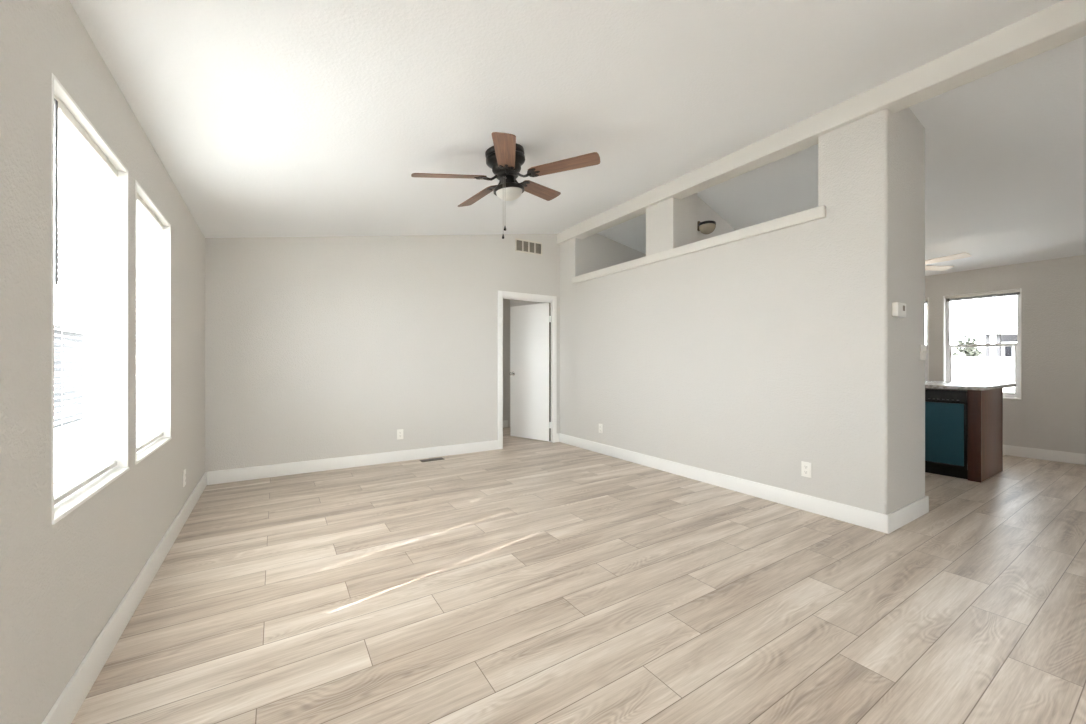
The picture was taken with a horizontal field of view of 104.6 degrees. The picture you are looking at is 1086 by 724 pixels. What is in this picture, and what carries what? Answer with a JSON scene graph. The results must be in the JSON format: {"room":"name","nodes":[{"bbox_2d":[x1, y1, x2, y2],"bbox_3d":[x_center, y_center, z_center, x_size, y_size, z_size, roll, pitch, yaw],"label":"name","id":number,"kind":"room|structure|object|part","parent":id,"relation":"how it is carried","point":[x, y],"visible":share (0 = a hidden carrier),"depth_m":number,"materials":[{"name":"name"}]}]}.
{"room":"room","nodes":[
{"label":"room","id":0,"kind":"room"},
{"bbox_2d":[0,0,204,723],"bbox_3d":[-1.115,-0.060,0.572,0.140,2.620,11.440,0,0,-32],"label":"wall","id":1,"kind":"structure","parent":0,"point":[61,583],"depth_m":1.24,"materials":[{"name":"white paint"}]},
{"bbox_2d":[52,73,129,524],"bbox_3d":[-1.718,-0.191,1.539,0.134,1.350,0.762,0,0,-32],"label":"window","id":2,"kind":"structure","parent":1,"relation":"in","point":[119,344],"depth_m":1.81,"materials":[{"name":"white paint"}]},
{"bbox_3d":[-1.749,0.113,1.519,0.040,0.645,0.668,0,0,-32],"label":"sash","id":3,"kind":"part","parent":2,"relation":"part of","materials":[{"name":"white plastic"}]},
{"bbox_3d":[-1.751,-0.192,1.518,0.056,1.322,0.736,0,0,-32],"label":"frame","id":4,"kind":"part","parent":2,"relation":"part of","materials":[{"name":"white plastic"}]},
{"bbox_2d":[54,94,117,504],"bbox_3d":[-1.696,-0.199,1.551,0.045,1.308,0.729,0,0,-32],"label":"window blind","id":5,"kind":"object","parent":2,"relation":"attached to","point":[80,166],"visible":0.66,"depth_m":1.54,"materials":[{"name":"white plastic"}]},
{"bbox_3d":[-1.701,0.444,1.548,0.026,0.022,0.723,0,0,-32],"label":"rail","id":6,"kind":"part","parent":5,"relation":"part of","materials":[{"name":"white plastic"}]},
{"bbox_3d":[-1.853,-0.190,1.762,0.002,1.270,0.001,0,0,-32],"label":"ladder cord","id":7,"kind":"part","parent":5,"relation":"part of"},
{"bbox_3d":[-1.830,-0.190,1.777,0.002,1.270,0.001,0,0,-32],"label":"ladder cord","id":8,"kind":"part","parent":5,"relation":"part of","materials":[{"name":"white fabric"}]},
{"bbox_3d":[-1.717,0.476,1.540,0.131,0.015,0.762,0,0,-32],"label":"sill","id":9,"kind":"part","parent":2,"relation":"part of","materials":[{"name":"white paint"}]},
{"bbox_2d":[42,472,206,723],"bbox_3d":[-0.613,1.087,-0.075,0.014,0.125,9.530,0,0,-32],"label":"baseboard","id":10,"kind":"structure","parent":1,"relation":"attached to","point":[66,707],"depth_m":1.69,"materials":[{"name":"white paint"}]},
{"bbox_2d":[135,180,171,463],"bbox_3d":[-2.195,-0.194,2.290,0.134,1.355,0.782,0,0,-32],"label":"window","id":11,"kind":"structure","parent":1,"relation":"in","point":[152,361],"depth_m":2.58,"materials":[{"name":"white paint"}]},
{"bbox_3d":[-2.226,0.113,2.271,0.040,0.645,0.688,0,0,-32],"label":"sash","id":12,"kind":"part","parent":11,"relation":"part of","materials":[{"name":"glass"}]},
{"bbox_3d":[-2.228,-0.195,2.269,0.056,1.327,0.756,0,0,-32],"label":"frame","id":13,"kind":"part","parent":11,"relation":"part of","materials":[{"name":"white plastic"}]},
{"bbox_2d":[137,193,163,451],"bbox_3d":[-2.173,-0.201,2.303,0.045,1.313,0.749,0,0,-32],"label":"window blind","id":14,"kind":"object","parent":11,"relation":"attached to","point":[149,227],"visible":0.63,"depth_m":2.36,"materials":[{"name":"white plastic"}]},
{"bbox_3d":[-2.178,0.444,2.299,0.026,0.022,0.743,0,0,-32],"label":"rail","id":15,"kind":"part","parent":14,"relation":"part of","materials":[{"name":"white plastic"}]},
{"bbox_3d":[-2.302,-0.193,2.520,0.002,1.275,0.002,0,0,4],"label":"ladder cord","id":16,"kind":"part","parent":14,"relation":"part of","materials":[{"name":"white fabric"}]},
{"bbox_3d":[-2.194,0.476,2.291,0.131,0.015,0.782,0,0,-32],"label":"sill","id":17,"kind":"part","parent":11,"relation":"part of","materials":[{"name":"white paint"}]},
{"bbox_2d":[183,469,185,486],"bbox_3d":[-2.596,0.835,3.043,0.010,0.116,0.072,0,0,-32],"label":"wall outlet","id":18,"kind":"object","parent":1,"relation":"attached to","point":[184,471],"visible":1,"depth_m":3.02,"materials":[{"name":"white plastic"}]},
{"bbox_2d":[205,234,559,471],"bbox_3d":[-1.495,-0.314,5.077,4.045,3.128,0.115,0,0,-32],"label":"wall","id":19,"kind":"structure","parent":0,"point":[316,348],"depth_m":4.62,"materials":[{"name":"white paint"}]},
{"bbox_2d":[207,433,558,484],"bbox_3d":[-1.461,1.087,5.022,4.017,0.125,0.014,0,0,-32],"label":"baseboard","id":20,"kind":"structure","parent":19,"relation":"attached to","point":[275,470],"depth_m":4.55,"materials":[{"name":"white paint"}]},
{"bbox_2d":[397,429,402,439],"bbox_3d":[-1.665,0.835,4.896,0.072,0.116,0.010,0,0,-32],"label":"wall outlet","id":21,"kind":"object","parent":19,"relation":"attached to","point":[399,431],"visible":1,"depth_m":4.89,"materials":[{"name":"white plastic"}]},
{"bbox_2d":[498,290,556,448],"bbox_3d":[-0.406,0.096,6.138,0.938,2.108,0.776,0,0,-32],"label":"door","id":22,"kind":"structure","parent":19,"relation":"in","point":[533,327],"depth_m":6.17,"materials":[{"name":"white paint"}]},
{"bbox_2d":[515,238,541,255],"bbox_3d":[-0.196,-1.605,5.827,0.430,0.180,0.013,0,0,-32],"label":"air vent","id":23,"kind":"object","parent":19,"relation":"in","point":[521,245],"visible":1,"depth_m":5.82,"materials":[{"name":"white metal"}]},
{"bbox_2d":[503,299,542,426],"bbox_3d":[-0.197,-0.025,6.949,8.245,2.550,1.655,0,0,-32],"label":"wall","id":24,"kind":"structure","parent":0,"point":[507,303],"depth_m":7.48,"materials":[{"name":"white paint"}]},
{"bbox_2d":[503,420,507,427],"bbox_3d":[-2.334,1.087,6.398,4.045,0.125,0.014,0,0,-32],"label":"baseboard","id":25,"kind":"structure","parent":24,"relation":"attached to","point":[505,422],"depth_m":7.45,"materials":[{"name":"white paint"}]},
{"bbox_2d":[69,0,1085,275],"bbox_3d":[2.425,-1.665,2.818,8.245,0.991,11.440,0,0,-32],"label":"ceiling","id":26,"kind":"structure","parent":0,"point":[267,118],"depth_m":2.48,"materials":[{"name":"white paint"}]},
{"bbox_2d":[411,132,599,238],"bbox_3d":[-0.285,-1.198,3.054,1.274,0.686,1.232,0,0,-39],"label":"ceiling fan","id":27,"kind":"object","parent":26,"relation":"hanging from","point":[506,158],"visible":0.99,"depth_m":2.93,"materials":[{"name":"brown wood"}]},
{"bbox_3d":[-0.640,-1.275,2.870,0.501,0.006,0.138,-8,16,-20],"label":"blade","id":28,"kind":"part","parent":27,"relation":"part of","materials":[{"name":"brown wood"}]},
{"bbox_3d":[-0.514,-1.321,3.340,0.138,0.006,0.501,-24,14,-36],"label":"blade","id":29,"kind":"part","parent":27,"relation":"part of","materials":[{"name":"brown wood"}]},
{"bbox_3d":[-0.233,-1.301,2.601,0.138,0.006,0.501,6,3,-3],"label":"blade","id":30,"kind":"part","parent":27,"relation":"part of","materials":[{"name":"brown wood"}]},
{"bbox_3d":[-0.241,-1.205,3.023,0.190,0.066,0.190,-9,5,-32],"label":"lamp shade","id":31,"kind":"part","parent":27,"relation":"part of","materials":[{"name":"white glass"}]},
{"bbox_3d":[-0.029,-1.376,3.361,0.138,0.006,0.501,-18,-3,34],"label":"blade","id":32,"kind":"part","parent":27,"relation":"part of","materials":[{"name":"brown wood"}]},
{"bbox_3d":[0.144,-1.363,2.904,0.501,0.006,0.138,-5,-8,15],"label":"blade","id":33,"kind":"part","parent":27,"relation":"part of","materials":[{"name":"brown wood"}]},
{"bbox_2d":[557,0,1085,243],"bbox_3d":[2.812,-1.815,2.128,0.170,0.189,9.580,0,0,-32],"label":"beam","id":34,"kind":"structure","parent":26,"relation":"attached to","point":[1064,22],"depth_m":2.79,"materials":[{"name":"white paint"}]},
{"bbox_2d":[925,253,970,270],"bbox_3d":[4.415,-1.208,5.189,1.265,0.354,1.278,1,0,-32],"label":"ceiling fan","id":35,"kind":"object","parent":26,"relation":"hanging from","point":[960,255],"visible":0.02,"depth_m":4.87,"materials":[{"name":"white plastic"}]},
{"bbox_3d":[4.845,-1.183,5.245,0.501,0.006,0.138,1,-12,-3],"label":"blade","id":36,"kind":"part","parent":35,"relation":"part of","materials":[{"name":"beige wood"}]},
{"bbox_3d":[4.581,-1.187,4.834,0.138,0.006,0.501,13,-5,-21],"label":"blade","id":37,"kind":"part","parent":35,"relation":"part of","materials":[{"name":"beige wood"}]},
{"bbox_2d":[71,427,1085,723],"bbox_3d":[2.489,1.150,2.717,8.445,0.001,11.680,0,0,-32],"label":"floor","id":38,"kind":"structure","parent":0,"point":[526,581],"depth_m":2.01,"materials":[{"name":"beige laminate"}]},
{"bbox_2d":[419,457,443,461],"bbox_3d":[-1.310,1.148,4.966,0.270,0.008,0.110,0,0,-32],"label":"floor vent","id":39,"kind":"object","parent":38,"relation":"in","point":[440,458],"visible":1,"depth_m":4.96,"materials":[{"name":"brown metal"}]},
{"bbox_2d":[925,388,967,478],"bbox_3d":[4.216,0.714,4.509,0.608,0.872,0.605,0,0,-32],"label":"dishwasher","id":40,"kind":"object","parent":38,"relation":"on","point":[946,410],"visible":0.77,"depth_m":4.22,"materials":[{"name":"teal metal"}]},
{"bbox_3d":[3.984,0.710,4.361,0.038,0.610,0.565,0,0,-32],"label":"door","id":41,"kind":"part","parent":40,"relation":"part of","materials":[{"name":"teal metal"}]},
{"bbox_3d":[3.981,0.340,4.359,0.046,0.124,0.605,0,0,-32],"label":"control panel","id":42,"kind":"part","parent":40,"relation":"part of","materials":[{"name":"black plastic"}]},
{"bbox_2d":[968,388,1002,482],"bbox_3d":[4.045,0.708,5.006,0.804,0.885,1.822,0,0,-32],"label":"base cabinet","id":43,"kind":"object","parent":38,"relation":"on","point":[985,407],"visible":0.2,"depth_m":4.10,"materials":[{"name":"brown wood"}]},
{"bbox_2d":[925,381,1015,389],"bbox_3d":[4.219,0.246,5.100,1.250,0.035,1.850,0,0,-32],"label":"countertop","id":44,"kind":"structure","parent":43,"relation":"on","point":[928,384],"depth_m":4.32,"materials":[{"name":"stone"}]},
{"bbox_3d":[4.526,0.708,4.245,0.768,0.885,0.018,0,0,-32],"label":"panel","id":45,"kind":"part","parent":43,"relation":"part of","materials":[{"name":"brown wood"}]},
{"bbox_3d":[4.376,0.708,5.216,0.020,0.885,1.822,0,0,-32],"label":"panel","id":46,"kind":"part","parent":43,"relation":"part of","materials":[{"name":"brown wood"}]},
{"bbox_2d":[597,234,645,269],"bbox_3d":[2.352,-0.301,7.071,3.810,3.101,0.100,0,0,-32],"label":"wall","id":47,"kind":"structure","parent":0,"point":[610,252],"depth_m":6.17,"materials":[{"name":"white paint"}]},
{"bbox_2d":[697,196,734,240],"bbox_3d":[3.057,-0.301,5.952,3.901,3.103,0.108,0,0,-43],"label":"wall","id":48,"kind":"structure","parent":0,"point":[705,212],"depth_m":4.83,"materials":[{"name":"white paint"}]},
{"bbox_2d":[697,220,715,233],"bbox_3d":[1.786,-1.484,4.580,0.180,0.162,0.190,0,0,-43],"label":"wall sconce","id":49,"kind":"object","parent":48,"relation":"attached to","point":[705,227],"visible":0.99,"depth_m":4.52,"materials":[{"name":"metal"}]},
{"bbox_2d":[560,107,924,514],"bbox_3d":[1.564,-0.323,4.721,0.740,3.146,3.995,0,0,-32],"label":"wall","id":50,"kind":"structure","parent":0,"point":[755,358],"depth_m":3.40,"materials":[{"name":"white paint"}]},
{"bbox_2d":[599,424,602,432],"bbox_3d":[0.730,0.835,5.337,0.010,0.116,0.072,0,0,-32],"label":"wall outlet","id":51,"kind":"object","parent":50,"relation":"attached to","point":[600,425],"visible":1,"depth_m":5.32,"materials":[{"name":"white plastic"}]},
{"bbox_2d":[572,205,825,283],"bbox_3d":[1.260,-1.133,4.483,0.036,0.093,3.180,0,0,-32],"label":"trim","id":52,"kind":"structure","parent":50,"relation":"attached to","point":[816,213],"depth_m":3.89,"materials":[{"name":"white paint"}]},
{"bbox_2d":[559,433,928,533],"bbox_3d":[1.599,1.087,4.666,0.768,0.125,3.894,0,0,-32],"label":"baseboard","id":53,"kind":"structure","parent":50,"relation":"attached to","point":[884,523],"depth_m":3.43,"materials":[{"name":"white paint"}]},
{"bbox_2d":[801,461,810,477],"bbox_3d":[2.046,0.830,3.264,0.010,0.116,0.072,0,0,-32],"label":"wall outlet","id":54,"kind":"object","parent":50,"relation":"attached to","point":[805,466],"visible":1,"depth_m":3.26,"materials":[{"name":"white plastic"}]},
{"bbox_2d":[892,302,905,317],"bbox_3d":[2.466,-0.365,2.907,0.150,0.096,0.037,0,0,-32],"label":"thermostat","id":55,"kind":"object","parent":50,"relation":"attached to","point":[898,309],"visible":1,"depth_m":2.87,"materials":[{"name":"white plastic"}]},
{"bbox_2d":[920,345,926,359],"bbox_3d":[2.890,-0.078,3.184,0.116,0.116,0.023,0,0,-32],"label":"light switch","id":56,"kind":"object","parent":50,"relation":"attached to","point":[923,351],"visible":1,"depth_m":3.17,"materials":[{"name":"white plastic"}]},
{"bbox_2d":[925,255,1085,453],"bbox_3d":[5.965,0.018,5.064,0.140,2.465,11.440,0,0,-32],"label":"wall","id":57,"kind":"structure","parent":0,"point":[1050,413],"depth_m":4.99,"materials":[{"name":"white paint"}]},
{"bbox_2d":[925,297,928,380],"bbox_3d":[5.241,-0.230,6.189,0.134,1.362,0.717,0,0,-32],"label":"window","id":58,"kind":"structure","parent":57,"relation":"in","point":[927,346],"depth_m":5.92,"materials":[{"name":"white paint"}]},
{"bbox_3d":[5.272,0.080,6.209,0.040,0.645,0.623,0,0,-32],"label":"sash","id":59,"kind":"part","parent":58,"relation":"part of","materials":[{"name":"white plastic"}]},
{"bbox_3d":[5.274,-0.231,6.210,0.056,1.334,0.691,0,0,-32],"label":"frame","id":60,"kind":"part","parent":58,"relation":"part of","materials":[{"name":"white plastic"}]},
{"bbox_2d":[943,288,1020,399],"bbox_3d":[5.701,-0.230,5.463,0.134,1.362,0.717,0,0,-32],"label":"window","id":61,"kind":"structure","parent":57,"relation":"in","point":[947,348],"depth_m":5.46,"materials":[{"name":"white paint"}]},
{"bbox_2d":[945,290,1019,340],"bbox_3d":[5.681,-0.594,5.448,0.045,0.608,0.684,0,0,-32],"label":"window blind","id":62,"kind":"object","parent":61,"relation":"attached to","point":[1012,292],"visible":1,"depth_m":5.43,"materials":[{"name":"white plastic"}]},
{"bbox_3d":[5.686,-0.838,5.451,0.026,0.012,0.678,0,0,-32],"label":"rail","id":63,"kind":"part","parent":62,"relation":"part of","materials":[{"name":"white plastic"}]},
{"bbox_3d":[5.733,0.080,5.483,0.040,0.645,0.623,0,0,-32],"label":"sash","id":64,"kind":"part","parent":61,"relation":"part of","materials":[{"name":"clear glass"}]},
{"bbox_2d":[1003,445,1085,464],"bbox_3d":[6.720,1.087,3.732,0.014,0.125,8.100,0,0,-32],"label":"baseboard","id":65,"kind":"structure","parent":57,"relation":"attached to","point":[1043,454],"depth_m":4.96,"materials":[{"name":"white paint"}]},
{"label":"outside","id":66,"kind":"structure","parent":0,"visible":0},
{"bbox_2d":[54,376,139,471],"bbox_3d":[-5.358,1.425,8.443,80.000,0.050,100.000,0,0,-32],"label":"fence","id":67,"kind":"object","parent":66,"point":[138,377],"depth_m":7.66,"materials":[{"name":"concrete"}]},
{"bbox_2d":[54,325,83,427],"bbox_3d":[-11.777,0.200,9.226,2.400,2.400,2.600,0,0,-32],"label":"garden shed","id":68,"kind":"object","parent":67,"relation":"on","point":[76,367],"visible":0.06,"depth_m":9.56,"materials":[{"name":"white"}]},
{"bbox_2d":[952,335,983,356],"bbox_3d":[9.611,0.386,9.499,0.613,2.034,0.588,0,0,-32],"label":"bush","id":69,"kind":"object","parent":67,"relation":"on","point":[966,351],"visible":0.16,"depth_m":9.46,"materials":[{"name":"green plant"}]},
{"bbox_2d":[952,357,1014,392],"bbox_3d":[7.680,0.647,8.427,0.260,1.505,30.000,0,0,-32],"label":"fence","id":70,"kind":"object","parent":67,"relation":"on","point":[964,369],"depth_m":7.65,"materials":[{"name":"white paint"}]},
{"bbox_2d":[980,328,1016,356],"bbox_3d":[16.041,0.300,6.982,6.030,2.200,11.200,0,0,-32],"label":"house","id":71,"kind":"structure","parent":67,"relation":"on","point":[1003,335],"depth_m":10.07,"materials":[{"name":"white"}]},
{"bbox_3d":[10.709,0.360,10.112,0.120,2.080,0.060,0,0,-32],"label":"porch post","id":72,"kind":"part","parent":71,"relation":"part of","materials":[{"name":"white wood"}]},
{"bbox_3d":[10.805,0.360,9.960,0.120,2.080,0.060,0,0,-32],"label":"porch post","id":73,"kind":"part","parent":71,"relation":"part of","materials":[{"name":"white wood"}]}
]}

